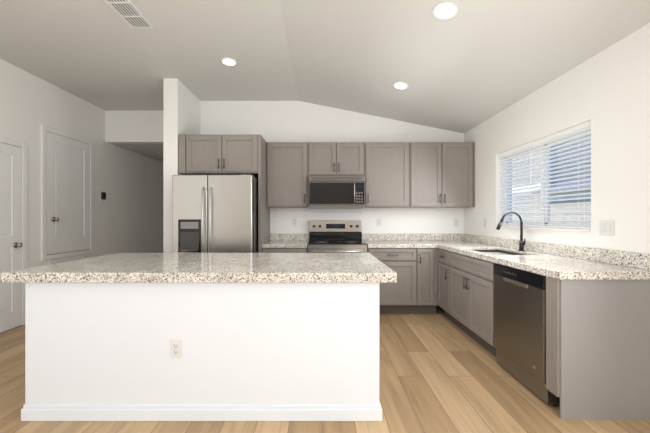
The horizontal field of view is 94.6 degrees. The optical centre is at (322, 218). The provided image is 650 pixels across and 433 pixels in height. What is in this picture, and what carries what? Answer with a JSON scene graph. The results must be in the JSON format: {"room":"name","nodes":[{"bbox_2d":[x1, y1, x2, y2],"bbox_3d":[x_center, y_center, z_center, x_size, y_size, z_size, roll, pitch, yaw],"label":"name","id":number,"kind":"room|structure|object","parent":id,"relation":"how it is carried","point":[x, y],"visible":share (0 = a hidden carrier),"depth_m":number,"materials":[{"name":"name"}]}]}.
{"room":"kitchen","nodes":[
{"label":"kitchen","id":0,"kind":"room"},
{"bbox_2d":[0,59,162,267],"bbox_3d":[-3.700,-0.340,2.500,0.200,3.250,11.400,0,0,0],"label":"wall","id":1,"kind":"structure","parent":0,"point":[128,215],"depth_m":4.77,"materials":[{"name":"white paint"}]},
{"bbox_2d":[0,137,26,332],"bbox_3d":[-3.556,0.189,3.201,0.086,2.192,0.896,0,0,0],"label":"door","id":2,"kind":"structure","parent":1,"relation":"attached to","point":[13,205],"depth_m":3.47,"materials":[{"name":"white wood"}]},
{"bbox_2d":[41,125,92,260],"bbox_3d":[-3.556,-0.325,4.270,0.086,1.744,0.864,0,0,0],"label":"door","id":3,"kind":"structure","parent":1,"relation":"attached to","point":[66,192],"depth_m":4.19,"materials":[{"name":"white wood"}]},
{"bbox_2d":[49,255,86,264],"bbox_3d":[-3.592,0.833,4.270,0.016,0.545,0.640,0,0,0],"label":"air vent","id":4,"kind":"object","parent":1,"relation":"in","point":[66,259],"visible":0.08,"depth_m":4.21,"materials":[{"name":"white"}]},
{"bbox_2d":[101,192,105,199],"bbox_3d":[-3.588,-0.365,4.928,0.023,0.120,0.087,0,0,0],"label":"thermostat","id":5,"kind":"object","parent":1,"relation":"attached to","point":[103,195],"visible":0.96,"depth_m":4.91,"materials":[{"name":"grey plastic"}]},
{"bbox_2d":[105,111,162,143],"bbox_3d":[-2.815,-1.615,5.050,1.570,0.700,0.140,0,0,0],"label":"wall","id":6,"kind":"structure","parent":0,"point":[133,127],"depth_m":4.98,"materials":[{"name":"white paint"}]},
{"bbox_2d":[163,79,200,252],"bbox_3d":[-1.940,-0.340,6.020,0.180,3.250,4.360,0,0,0],"label":"wall","id":7,"kind":"structure","parent":0,"point":[181,108],"depth_m":3.84,"materials":[{"name":"white paint"}]},
{"bbox_2d":[0,305,649,432],"bbox_3d":[-0.720,1.345,2.500,6.160,0.120,11.400,0,0,0],"label":"floor","id":8,"kind":"structure","parent":0,"point":[439,372],"depth_m":2.10,"materials":[{"name":"brown wood"}]},
{"bbox_2d":[21,285,381,420],"bbox_3d":[-0.762,0.843,2.407,2.286,0.883,1.026,0,0,0],"label":"kitchen island","id":9,"kind":"object","parent":8,"relation":"on","point":[203,337],"depth_m":1.91,"materials":[{"name":"white paint"}]},
{"bbox_2d":[1,253,396,284],"bbox_3d":[-0.767,0.371,2.407,2.464,0.061,1.085,0,0,0],"label":"island countertop","id":10,"kind":"structure","parent":9,"relation":"on","point":[116,268],"depth_m":1.95,"materials":[{"name":"beige stone"}]},
{"bbox_2d":[172,175,257,252],"bbox_3d":[-1.308,0.379,4.008,0.945,1.812,1.024,0,0,0],"label":"fridge","id":11,"kind":"object","parent":8,"relation":"on","point":[214,213],"visible":0.52,"depth_m":3.56,"materials":[{"name":"silver metal"}]},
{"bbox_2d":[179,134,269,252],"bbox_3d":[-1.314,0.105,4.187,1.048,2.360,0.762,0,0,0],"label":"surround","id":12,"kind":"object","parent":8,"relation":"on","point":[222,154],"visible":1,"depth_m":3.85,"materials":[{"name":"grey wood"}]},
{"bbox_2d":[262,246,307,252],"bbox_3d":[-0.492,0.838,4.249,0.592,0.895,0.637,0,0,0],"label":"base cabinet","id":13,"kind":"object","parent":8,"relation":"on","point":[265,249],"depth_m":3.93,"materials":[{"name":"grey wood"}]},
{"bbox_2d":[262,242,307,245],"bbox_3d":[-0.492,0.365,4.245,0.592,0.050,0.645,0,0,0],"label":"countertop","id":14,"kind":"structure","parent":13,"relation":"on","point":[267,243],"depth_m":3.92,"materials":[{"name":"beige stone"}]},
{"bbox_2d":[308,220,366,252],"bbox_3d":[0.202,0.660,4.212,0.787,1.249,0.705,0,0,0],"label":"range","id":15,"kind":"object","parent":8,"relation":"on","point":[335,236],"visible":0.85,"depth_m":4.48,"materials":[{"name":"silver metal"}]},
{"bbox_2d":[367,246,409,313],"bbox_3d":[0.950,0.838,4.249,0.701,0.895,0.637,0,0,0],"label":"base cabinet","id":16,"kind":"object","parent":8,"relation":"on","point":[394,298],"depth_m":3.94,"materials":[{"name":"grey wood"}]},
{"bbox_2d":[365,242,437,245],"bbox_3d":[1.379,0.365,4.245,1.559,0.050,0.645,0,0,0],"label":"countertop","id":17,"kind":"structure","parent":16,"relation":"on","point":[368,243],"depth_m":4.02,"materials":[{"name":"beige stone"}]},
{"bbox_2d":[410,246,437,313],"bbox_3d":[1.353,0.838,4.221,0.353,0.895,0.692,0,0,0],"label":"base cabinet","id":18,"kind":"object","parent":8,"relation":"on","point":[423,259],"depth_m":3.94,"materials":[{"name":"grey wood"}]},
{"bbox_2d":[438,246,445,316],"bbox_3d":[1.834,0.838,3.726,0.648,0.895,0.449,0,0,0],"label":"base cabinet","id":19,"kind":"object","parent":8,"relation":"on","point":[441,253],"depth_m":3.79,"materials":[{"name":"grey wood"}]},
{"bbox_2d":[446,250,569,365],"bbox_3d":[1.834,0.838,3.138,0.648,0.895,0.970,0,0,0],"label":"base cabinet","id":20,"kind":"object","parent":8,"relation":"on","point":[469,279],"depth_m":2.83,"materials":[{"name":"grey wood"}]},
{"bbox_2d":[438,242,649,281],"bbox_3d":[1.830,0.365,2.909,0.656,0.050,2.028,0,0,0],"label":"countertop","id":21,"kind":"structure","parent":20,"relation":"on","point":[548,265],"depth_m":2.19,"materials":[{"name":"beige stone"}]},
{"bbox_2d":[482,250,513,253],"bbox_3d":[1.815,0.488,3.111,0.454,0.252,0.704,0,0,0],"label":"sink","id":22,"kind":"object","parent":21,"relation":"in","point":[483,251],"depth_m":3.34,"materials":[{"name":"silver metal"}]},
{"bbox_2d":[496,211,525,250],"bbox_3d":[1.950,0.133,3.085,0.293,0.412,0.110,0,0,0],"label":"faucet","id":23,"kind":"object","parent":21,"relation":"on","point":[521,243],"visible":1,"depth_m":3.10,"materials":[{"name":"black metal"}]},
{"bbox_2d":[494,263,558,406],"bbox_3d":[1.783,0.837,2.337,0.574,0.886,0.602,0,0,0],"label":"dishwasher","id":24,"kind":"object","parent":8,"relation":"on","point":[519,320],"visible":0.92,"depth_m":2.26,"materials":[{"name":"silver metal"}]},
{"bbox_2d":[0,0,649,161],"bbox_3d":[-0.720,-1.607,2.400,6.160,0.717,11.200,0,0,0],"label":"ceiling","id":25,"kind":"structure","parent":0,"point":[470,65],"depth_m":2.94,"materials":[{"name":"white paint"}]},
{"bbox_2d":[104,0,153,27],"bbox_3d":[-1.677,-1.778,2.555,0.215,0.014,0.510,0,0,0],"label":"ceiling vent","id":26,"kind":"object","parent":25,"relation":"in","point":[129,13],"visible":1,"depth_m":2.60,"materials":[{"name":"white metal"}]},
{"bbox_2d":[221,58,236,65],"bbox_3d":[-1.060,-1.780,3.420,0.176,0.009,0.176,0,0,0],"label":"recessed light","id":27,"kind":"object","parent":25,"relation":"in","point":[229,61],"visible":1,"depth_m":3.41,"materials":[{"name":"white plastic"}]},
{"bbox_2d":[393,82,407,89],"bbox_3d":[0.910,-1.532,3.470,0.174,0.040,0.176,0,0,0],"label":"recessed light","id":28,"kind":"object","parent":25,"relation":"in","point":[400,85],"visible":1,"depth_m":3.46,"materials":[{"name":"white plastic"}]},
{"bbox_2d":[433,2,457,19],"bbox_3d":[0.910,-1.532,2.220,0.174,0.040,0.176,0,0,0],"label":"recessed light","id":29,"kind":"object","parent":25,"relation":"in","point":[445,10],"visible":1,"depth_m":2.21,"materials":[{"name":"white plastic"}]},
{"bbox_2d":[201,101,463,233],"bbox_3d":[0.255,-0.340,4.670,4.210,3.250,0.200,0,0,0],"label":"wall","id":30,"kind":"structure","parent":0,"point":[284,121],"depth_m":4.57,"materials":[{"name":"white paint"}]},
{"bbox_2d":[267,142,307,207],"bbox_3d":[-0.493,-0.615,4.398,0.586,0.920,0.340,0,0,0],"label":"upper cabinet","id":31,"kind":"object","parent":30,"relation":"attached to","point":[287,180],"depth_m":4.24,"materials":[{"name":"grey wood"}]},
{"bbox_2d":[293,218,297,225],"bbox_3d":[-0.410,0.060,4.566,0.072,0.116,0.008,0,0,0],"label":"electrical outlet","id":32,"kind":"object","parent":30,"relation":"attached to","point":[295,221],"visible":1,"depth_m":4.56,"materials":[{"name":"white plastic"}]},
{"bbox_2d":[307,142,366,177],"bbox_3d":[0.202,-0.835,4.398,0.795,0.481,0.340,0,0,0],"label":"upper cabinet","id":33,"kind":"object","parent":30,"relation":"attached to","point":[323,158],"depth_m":4.24,"materials":[{"name":"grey wood"}]},
{"bbox_2d":[308,176,364,208],"bbox_3d":[0.202,-0.367,4.330,0.783,0.445,0.477,0,0,0],"label":"microwave","id":34,"kind":"object","parent":33,"relation":"attached to","point":[336,192],"visible":1,"depth_m":4.14,"materials":[{"name":"silver metal"}]},
{"bbox_2d":[270,234,461,241],"bbox_3d":[0.685,0.287,4.558,2.946,0.105,0.019,0,0,0],"label":"backsplash","id":35,"kind":"structure","parent":30,"relation":"attached to","point":[273,237],"depth_m":4.55,"materials":[{"name":"beige stone"}]},
{"bbox_2d":[377,218,380,225],"bbox_3d":[0.866,0.060,4.566,0.072,0.116,0.008,0,0,0],"label":"electrical outlet","id":36,"kind":"object","parent":30,"relation":"attached to","point":[378,221],"visible":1,"depth_m":4.56,"materials":[{"name":"white plastic"}]},
{"bbox_2d":[365,142,414,207],"bbox_3d":[0.959,-0.615,4.398,0.712,0.920,0.340,0,0,0],"label":"upper cabinet","id":37,"kind":"object","parent":30,"relation":"attached to","point":[390,180],"depth_m":4.24,"materials":[{"name":"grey wood"}]},
{"bbox_2d":[415,142,474,207],"bbox_3d":[1.659,-0.615,4.398,0.998,0.920,0.340,0,0,0],"label":"upper cabinet","id":38,"kind":"object","parent":30,"relation":"attached to","point":[419,174],"depth_m":4.24,"materials":[{"name":"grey wood"}]},
{"bbox_2d":[454,219,457,226],"bbox_3d":[2.040,0.070,4.566,0.072,0.116,0.008,0,0,0],"label":"electrical outlet","id":39,"kind":"object","parent":30,"relation":"attached to","point":[455,222],"visible":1,"depth_m":4.56,"materials":[{"name":"white plastic"}]},
{"bbox_2d":[464,23,649,253],"bbox_3d":[2.260,-0.340,0.785,0.200,3.250,7.970,0,0,0],"label":"wall","id":40,"kind":"structure","parent":0,"point":[606,92],"depth_m":2.34,"materials":[{"name":"white paint"}]},
{"bbox_2d":[494,130,590,231],"bbox_3d":[2.225,-0.343,3.070,0.170,0.905,1.320,0,0,0],"label":"window","id":41,"kind":"structure","parent":40,"relation":"in","point":[548,218],"depth_m":3.03,"materials":[{"name":"white plastic"}]},
{"bbox_2d":[498,121,590,228],"bbox_3d":[2.207,-0.351,3.070,0.065,0.883,1.300,0,0,0],"label":"window blinds","id":42,"kind":"object","parent":41,"relation":"attached to","point":[578,129],"visible":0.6,"depth_m":2.90,"materials":[{"name":"white plastic"}]},
{"bbox_2d":[462,234,649,269],"bbox_3d":[2.148,0.287,3.222,0.020,0.105,2.653,0,0,0],"label":"backsplash","id":43,"kind":"structure","parent":40,"relation":"attached to","point":[620,258],"depth_m":2.52,"materials":[{"name":"beige stone"}]},
{"bbox_2d":[599,220,613,235],"bbox_3d":[2.155,0.072,2.274,0.010,0.116,0.118,0,0,0],"label":"light switch","id":44,"kind":"object","parent":40,"relation":"attached to","point":[606,227],"visible":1,"depth_m":2.27,"materials":[{"name":"white plastic"}]},
{"label":"outside","id":45,"kind":"structure","parent":0,"visible":0},
{"bbox_2d":[512,134,590,222],"bbox_3d":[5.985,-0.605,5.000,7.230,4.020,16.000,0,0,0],"label":"window pane","id":46,"kind":"structure","parent":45,"point":[561,202],"depth_m":7.00,"materials":[{"name":"clear glass"}]}
]}

